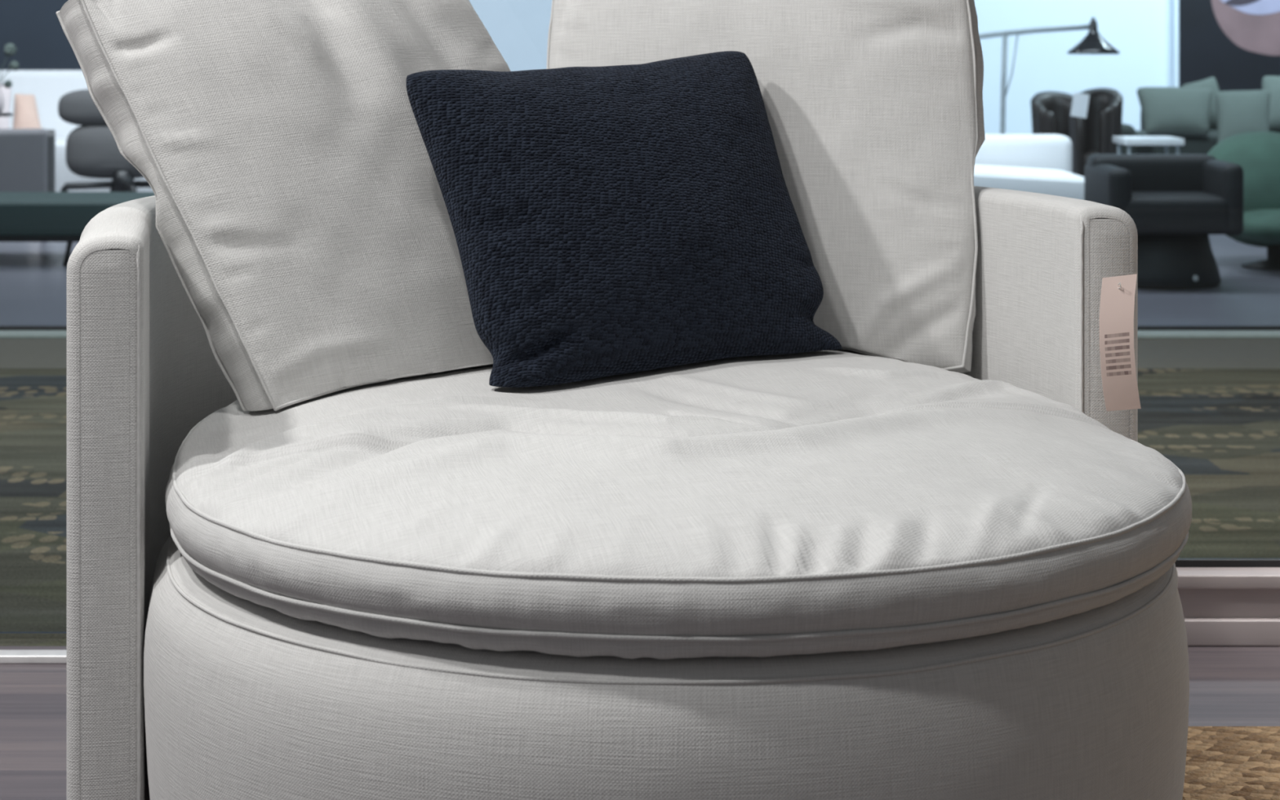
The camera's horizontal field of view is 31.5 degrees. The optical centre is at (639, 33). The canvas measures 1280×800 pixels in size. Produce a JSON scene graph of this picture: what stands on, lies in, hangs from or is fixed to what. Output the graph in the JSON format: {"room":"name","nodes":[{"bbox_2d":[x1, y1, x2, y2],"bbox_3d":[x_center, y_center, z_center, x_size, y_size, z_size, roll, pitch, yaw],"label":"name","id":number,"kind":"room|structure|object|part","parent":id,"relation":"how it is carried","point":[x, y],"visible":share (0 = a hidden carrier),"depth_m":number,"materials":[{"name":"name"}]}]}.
{"room":"store","nodes":[
{"label":"store","id":0,"kind":"room"},
{"bbox_2d":[0,0,81,70],"bbox_3d":[-5.600,-0.770,13.900,7.500,3.400,0.100,0,0,0],"label":"wall","id":1,"kind":"structure","parent":0,"point":[33,27],"depth_m":13.85,"materials":[{"name":"paint"}]},
{"bbox_2d":[0,368,1279,646],"bbox_3d":[0.000,0.980,4.865,14.000,0.100,2.850,0,0,0],"label":"floor","id":2,"kind":"structure","parent":0,"point":[1220,427],"depth_m":4.87,"materials":[{"name":"carpet"}]},
{"bbox_2d":[1174,558,1279,646],"bbox_3d":[1.700,-0.475,3.490,3.000,2.810,0.110,0,0,0],"label":"trim","id":3,"kind":"structure","parent":2,"relation":"on","point":[1225,602],"depth_m":3.45,"materials":[{"name":"white metal"}]},
{"bbox_2d":[0,646,1279,799],"bbox_3d":[0.000,0.980,1.240,7.000,0.100,4.400,0,0,0],"label":"floor","id":4,"kind":"structure","parent":0,"point":[1229,686],"depth_m":3.15,"materials":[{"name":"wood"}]},
{"bbox_2d":[0,649,66,663],"bbox_3d":[-1.950,0.924,3.360,4.300,0.012,0.035,0,0,0],"label":"trim","id":5,"kind":"structure","parent":4,"relation":"on","point":[6,656],"depth_m":3.34,"materials":[{"name":"metal"}]},
{"bbox_2d":[66,186,1191,799],"bbox_3d":[-0.009,0.569,2.619,1.262,0.723,1.450,0,0,-14],"label":"swivel armchair","id":6,"kind":"object","parent":4,"relation":"on","point":[824,575],"visible":0.88,"depth_m":2.08,"materials":[{"name":"grey fabric"}]},
{"bbox_2d":[56,0,510,411],"bbox_3d":[-0.343,0.165,2.829,0.714,0.554,0.283,0,0,-39],"label":"cushion","id":7,"kind":"object","parent":6,"relation":"on","point":[303,219],"visible":0.68,"depth_m":2.69,"materials":[{"name":"grey fabric"}]},
{"bbox_2d":[405,50,842,387],"bbox_3d":[-0.010,0.217,2.821,0.536,0.388,0.228,0,0,-35],"label":"throw pillow","id":8,"kind":"object","parent":6,"relation":"on","point":[615,220],"visible":1,"depth_m":2.74,"materials":[{"name":"blue fabric"}]},
{"bbox_3d":[0.002,0.715,2.545,1.098,0.362,1.301,0,0,-14],"label":"seat","id":9,"kind":"part","parent":6,"relation":"part of","materials":[{"name":"grey fabric"}]},
{"bbox_2d":[164,350,1191,659],"bbox_3d":[0.013,0.466,2.552,1.077,0.138,1.299,0,0,-14],"label":"seat cushion","id":10,"kind":"object","parent":6,"relation":"on","point":[824,504],"depth_m":2.10,"materials":[{"name":"grey fabric"}]},
{"bbox_2d":[546,0,985,373],"bbox_3d":[0.163,0.140,3.127,0.623,0.636,0.190,0,0,18],"label":"cushion","id":11,"kind":"object","parent":6,"relation":"on","point":[874,108],"visible":0.49,"depth_m":3.03,"materials":[{"name":"grey fabric"}]},
{"bbox_2d":[1099,274,1141,411],"bbox_3d":[0.560,0.361,2.669,0.050,0.158,0.063,0,0,0],"label":"price tag","id":12,"kind":"object","parent":6,"relation":"hanging from","point":[1117,363],"visible":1,"depth_m":2.64,"materials":[{"name":"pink paper"}]},
{"bbox_2d":[1182,726,1279,799],"bbox_3d":[1.400,0.923,1.800,1.500,0.014,2.400,0,0,0],"label":"jute rug","id":13,"kind":"object","parent":4,"relation":"on","point":[1222,762],"visible":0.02,"depth_m":2.85,"materials":[{"name":"beige wicker"}]},
{"bbox_2d":[0,234,1279,368],"bbox_3d":[0.000,0.980,10.350,20.000,0.100,8.120,0,0,0],"label":"floor","id":14,"kind":"structure","parent":0,"point":[33,274],"depth_m":7.65,"materials":[{"name":"grey"}]},
{"bbox_2d":[0,112,13,116],"bbox_3d":[-3.246,0.666,11.400,0.180,0.528,0.180,0,0,0],"label":"side table","id":15,"kind":"object","parent":14,"relation":"on","point":[2,114],"visible":0.64,"depth_m":11.36,"materials":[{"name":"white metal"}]},
{"bbox_2d":[0,43,18,113],"bbox_3d":[-3.195,0.227,11.400,0.146,0.352,0.072,0,0,0],"label":"flower vase","id":16,"kind":"object","parent":15,"relation":"on","point":[10,50],"visible":1,"depth_m":11.39,"materials":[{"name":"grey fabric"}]},
{"bbox_3d":[-3.200,0.193,11.400,0.068,0.220,0.004,0,0,0],"label":"stem","id":17,"kind":"part","parent":16,"relation":"part of","materials":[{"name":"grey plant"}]},
{"bbox_3d":[-3.191,0.233,11.400,0.088,0.141,0.004,0,0,0],"label":"stem","id":18,"kind":"part","parent":16,"relation":"part of","materials":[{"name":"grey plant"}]},
{"bbox_2d":[0,128,55,191],"bbox_3d":[-3.313,0.686,10.607,1.115,0.488,0.765,0,0,-14],"label":"cabinet","id":19,"kind":"object","parent":14,"relation":"on","point":[28,155],"visible":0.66,"depth_m":10.35,"materials":[{"name":"fabric"}]},
{"bbox_3d":[-2.775,0.611,10.669,0.042,0.294,0.600,0,0,-14],"label":"sofa arm","id":20,"kind":"part","parent":19,"relation":"part of","materials":[{"name":"grey fabric"}]},
{"bbox_2d":[0,70,153,191],"bbox_3d":[-3.948,0.581,12.655,3.184,0.736,0.990,0,0,0],"label":"wall","id":21,"kind":"structure","parent":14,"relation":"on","point":[47,86],"depth_m":12.90,"materials":[{"name":"paint"}]},
{"bbox_2d":[0,84,11,128],"bbox_3d":[-3.546,0.413,12.274,0.293,0.284,0.177,0,0,0],"label":"cushion","id":22,"kind":"object","parent":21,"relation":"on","point":[4,121],"visible":0.53,"depth_m":12.26,"materials":[{"name":"white fabric"}]},
{"bbox_2d":[13,93,41,128],"bbox_3d":[-3.350,0.451,12.424,0.192,0.239,0.172,0,0,0],"label":"cushion","id":23,"kind":"object","parent":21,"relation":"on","point":[25,109],"visible":0.74,"depth_m":12.38,"materials":[{"name":"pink fabric"}]},
{"bbox_2d":[54,135,153,191],"bbox_3d":[-3.806,0.730,12.520,2.900,0.300,0.720,0,0,0],"label":"seat cushion","id":24,"kind":"object","parent":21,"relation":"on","point":[64,175],"depth_m":12.16,"materials":[{"name":"white fabric"}]},
{"bbox_2d":[0,191,155,266],"bbox_3d":[-2.882,0.802,9.310,2.900,0.260,0.620,0,0,0],"label":"bench","id":25,"kind":"object","parent":14,"relation":"on","point":[24,216],"visible":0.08,"depth_m":9.00,"materials":[{"name":"green fabric"}]},
{"bbox_3d":[-2.292,0.880,9.080,0.040,0.104,0.020,0,0,0],"label":"leg","id":26,"kind":"part","parent":25,"relation":"part of","materials":[{"name":"black metal"}]},
{"bbox_2d":[57,88,151,191],"bbox_3d":[-2.697,0.610,11.666,0.613,0.644,0.404,0,0,21],"label":"lounge chair","id":27,"kind":"object","parent":14,"relation":"on","point":[91,149],"visible":0.61,"depth_m":11.62,"materials":[{"name":"grey fabric"}]},
{"bbox_3d":[-2.811,0.844,11.605,0.324,0.175,0.037,0,0,-16],"label":"leg","id":28,"kind":"part","parent":27,"relation":"part of","materials":[{"name":"black metal"}]},
{"bbox_3d":[-2.707,0.607,11.700,0.514,0.288,0.204,0,0,0],"label":"backrest","id":29,"kind":"part","parent":27,"relation":"part of","materials":[{"name":"grey fabric"}]},
{"bbox_3d":[-2.700,0.672,11.720,0.439,0.144,0.240,0,0,0],"label":"seat","id":30,"kind":"part","parent":27,"relation":"part of","materials":[{"name":"grey fabric"}]},
{"bbox_3d":[-2.598,0.844,11.524,0.037,0.175,0.278,0,0,-24],"label":"leg","id":31,"kind":"part","parent":27,"relation":"part of","materials":[{"name":"black metal"}]},
{"bbox_3d":[-2.500,0.844,11.695,0.324,0.175,0.037,0,0,-16],"label":"leg","id":32,"kind":"part","parent":27,"relation":"part of","materials":[{"name":"black metal"}]},
{"bbox_2d":[0,330,1279,337],"bbox_3d":[0.000,0.924,6.960,14.000,0.012,0.100,0,0,0],"label":"trim","id":33,"kind":"structure","parent":14,"relation":"on","point":[3,334],"depth_m":6.91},
{"bbox_2d":[0,325,1279,330],"bbox_3d":[0.000,0.920,7.040,14.000,0.020,0.040,0,0,0],"label":"trim","id":34,"kind":"structure","parent":14,"relation":"on","point":[2,327],"depth_m":7.02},
{"bbox_2d":[973,133,1084,199],"bbox_3d":[1.458,0.690,9.740,0.894,0.479,0.900,0,0,0],"label":"sofa","id":35,"kind":"object","parent":14,"relation":"on","point":[1040,163],"visible":0.19,"depth_m":9.95,"materials":[{"name":"fabric"}]},
{"bbox_2d":[973,164,1084,199],"bbox_3d":[1.436,0.640,9.600,0.850,0.186,0.620,0,0,0],"label":"seat cushion","id":36,"kind":"object","parent":35,"relation":"on","point":[1055,182],"depth_m":9.29,"materials":[{"name":"white fabric"}]},
{"bbox_2d":[978,17,1119,133],"bbox_3d":[1.869,0.428,10.600,0.748,1.005,0.300,0,0,0],"label":"floor lamp","id":37,"kind":"object","parent":14,"relation":"on","point":[1093,42],"visible":0.79,"depth_m":10.59,"materials":[{"name":"black metal"}]},
{"bbox_3d":[1.799,-0.003,10.600,0.607,0.081,0.024,0,0,0],"label":"arm","id":38,"kind":"part","parent":37,"relation":"part of"},
{"bbox_3d":[2.120,0.016,10.600,0.246,0.161,0.246,0,0,0],"label":"lamp shade","id":39,"kind":"part","parent":37,"relation":"part of","materials":[{"name":"black metal"}]},
{"bbox_2d":[1030,91,1073,138],"bbox_3d":[2.104,0.612,11.410,0.281,0.636,0.255,0,0,-9],"label":"leather chair","id":40,"kind":"object","parent":14,"relation":"on","point":[1050,110],"visible":0.32,"depth_m":11.45,"materials":[{"name":"black leather"}]},
{"bbox_2d":[1068,87,1123,177],"bbox_3d":[2.157,0.595,10.708,0.253,0.671,0.229,0,0,29],"label":"leather chair","id":41,"kind":"object","parent":14,"relation":"on","point":[1094,134],"visible":0.53,"depth_m":10.66,"materials":[{"name":"black leather"}]},
{"bbox_2d":[1070,92,1089,118],"bbox_3d":[2.029,0.332,10.450,0.090,0.120,0.004,0,0,-6],"label":"paper tag","id":42,"kind":"object","parent":41,"relation":"hanging from","point":[1080,101],"visible":1,"depth_m":10.45,"materials":[{"name":"white paper"}]},
{"bbox_3d":[2.153,0.613,10.700,0.168,0.115,0.168,0,0,29],"label":"seat","id":43,"kind":"part","parent":41,"relation":"part of","materials":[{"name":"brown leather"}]},
{"bbox_2d":[1112,136,1184,154],"bbox_3d":[2.308,0.701,10.300,0.267,0.457,0.280,0,0,0],"label":"side table","id":44,"kind":"object","parent":14,"relation":"on","point":[1126,140],"visible":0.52,"depth_m":10.16,"materials":[{"name":"white"}]},
{"bbox_3d":[2.199,0.716,10.410,0.015,0.427,0.015,0,0,22],"label":"leg","id":45,"kind":"part","parent":44,"relation":"part of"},
{"bbox_3d":[2.199,0.716,10.190,0.015,0.427,0.015,0,0,-22],"label":"leg","id":46,"kind":"part","parent":44,"relation":"part of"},
{"bbox_3d":[2.417,0.716,10.410,0.015,0.427,0.015,0,0,22],"label":"leg","id":47,"kind":"part","parent":44,"relation":"part of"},
{"bbox_3d":[2.417,0.716,10.190,0.015,0.427,0.015,0,0,22],"label":"leg","id":48,"kind":"part","parent":44,"relation":"part of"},
{"bbox_2d":[1084,154,1243,289],"bbox_3d":[1.934,0.694,8.404,0.487,0.473,0.509,0,0,0],"label":"armchair","id":49,"kind":"object","parent":14,"relation":"on","point":[1174,202],"visible":0.88,"depth_m":8.23,"materials":[{"name":"fabric"}]},
{"bbox_3d":[1.732,0.611,8.400,0.084,0.246,0.500,0,0,0],"label":"armrest","id":50,"kind":"part","parent":49,"relation":"part of","materials":[{"name":"grey fabric"}]},
{"bbox_3d":[1.931,0.537,8.550,0.472,0.159,0.160,0,0,0],"label":"backrest","id":51,"kind":"part","parent":49,"relation":"part of","materials":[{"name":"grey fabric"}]},
{"bbox_3d":[1.926,0.659,8.400,0.422,0.137,0.500,0,0,0],"label":"seat","id":52,"kind":"part","parent":49,"relation":"part of","materials":[{"name":"grey fabric"}]},
{"bbox_3d":[2.140,0.601,8.400,0.075,0.261,0.500,0,0,0],"label":"armrest","id":53,"kind":"part","parent":49,"relation":"part of","materials":[{"name":"grey fabric"}]},
{"bbox_2d":[1120,109,1217,154],"bbox_3d":[3.398,0.690,11.835,2.029,0.612,0.970,0,0,0],"label":"sofa","id":54,"kind":"object","parent":14,"relation":"on","point":[1202,144],"visible":0.09,"depth_m":11.39,"materials":[{"name":"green fabric"}]},
{"bbox_3d":[2.437,0.696,11.800,0.107,0.477,0.900,0,0,0],"label":"sofa arm","id":55,"kind":"part","parent":54,"relation":"part of","materials":[{"name":"grey fabric"}]},
{"bbox_2d":[1137,86,1212,136],"bbox_3d":[2.729,0.395,11.474,0.391,0.245,0.263,0,0,0],"label":"cushion","id":56,"kind":"object","parent":54,"relation":"on","point":[1166,111],"visible":0.99,"depth_m":11.40,"materials":[{"name":"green fabric"}]},
{"bbox_2d":[1135,130,1217,154],"bbox_3d":[3.361,0.596,11.750,1.559,0.160,0.720,0,0,0],"label":"seat cushion","id":57,"kind":"object","parent":54,"relation":"on","point":[1202,144],"depth_m":11.39,"materials":[{"name":"green fabric"}]},
{"bbox_2d":[1182,76,1219,129],"bbox_3d":[2.953,0.366,11.824,0.233,0.274,0.173,0,0,0],"label":"cushion","id":58,"kind":"object","parent":54,"relation":"on","point":[1211,83],"visible":0.35,"depth_m":11.82,"materials":[{"name":"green fabric"}]},
{"bbox_2d":[1215,89,1270,143],"bbox_3d":[3.012,0.432,11.299,0.331,0.294,0.307,0,0,0],"label":"cushion","id":59,"kind":"object","parent":54,"relation":"on","point":[1237,112],"visible":0.73,"depth_m":11.26,"materials":[{"name":"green fabric"}]},
{"bbox_2d":[1262,75,1279,133],"bbox_3d":[3.353,0.367,11.723,0.357,0.290,0.265,0,0,0],"label":"cushion","id":60,"kind":"object","parent":54,"relation":"on","point":[1270,83],"visible":0.56,"depth_m":11.68,"materials":[{"name":"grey fabric"}]},
{"bbox_2d":[1207,131,1279,270],"bbox_3d":[2.526,0.664,9.005,0.524,0.532,0.810,0,0,0],"label":"chair","id":61,"kind":"object","parent":14,"relation":"on","point":[1258,153],"visible":0.73,"depth_m":8.94,"materials":[{"name":"fabric"}]},
{"bbox_3d":[2.513,0.754,8.850,0.393,0.131,0.500,0,0,0],"label":"seat","id":62,"kind":"part","parent":61,"relation":"part of","materials":[{"name":"green fabric"}]},
{"bbox_2d":[468,0,1172,133],"bbox_3d":[0.000,-0.770,14.300,20.000,3.400,0.120,0,0,0],"label":"wall","id":63,"kind":"structure","parent":0,"point":[1140,30],"depth_m":14.24,"materials":[{"name":"paint"}]},
{"bbox_2d":[1172,0,1279,91],"bbox_3d":[4.405,-0.773,14.200,2.132,2.381,0.060,0,0,0],"label":"wall picture","id":64,"kind":"object","parent":63,"relation":"attached to","point":[1236,43],"visible":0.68,"depth_m":14.18},
{"bbox_3d":[3.354,-0.773,14.200,0.030,2.381,0.060,0,0,0],"label":"frame","id":65,"kind":"part","parent":64,"relation":"part of","materials":[{"name":"white"}]}
]}

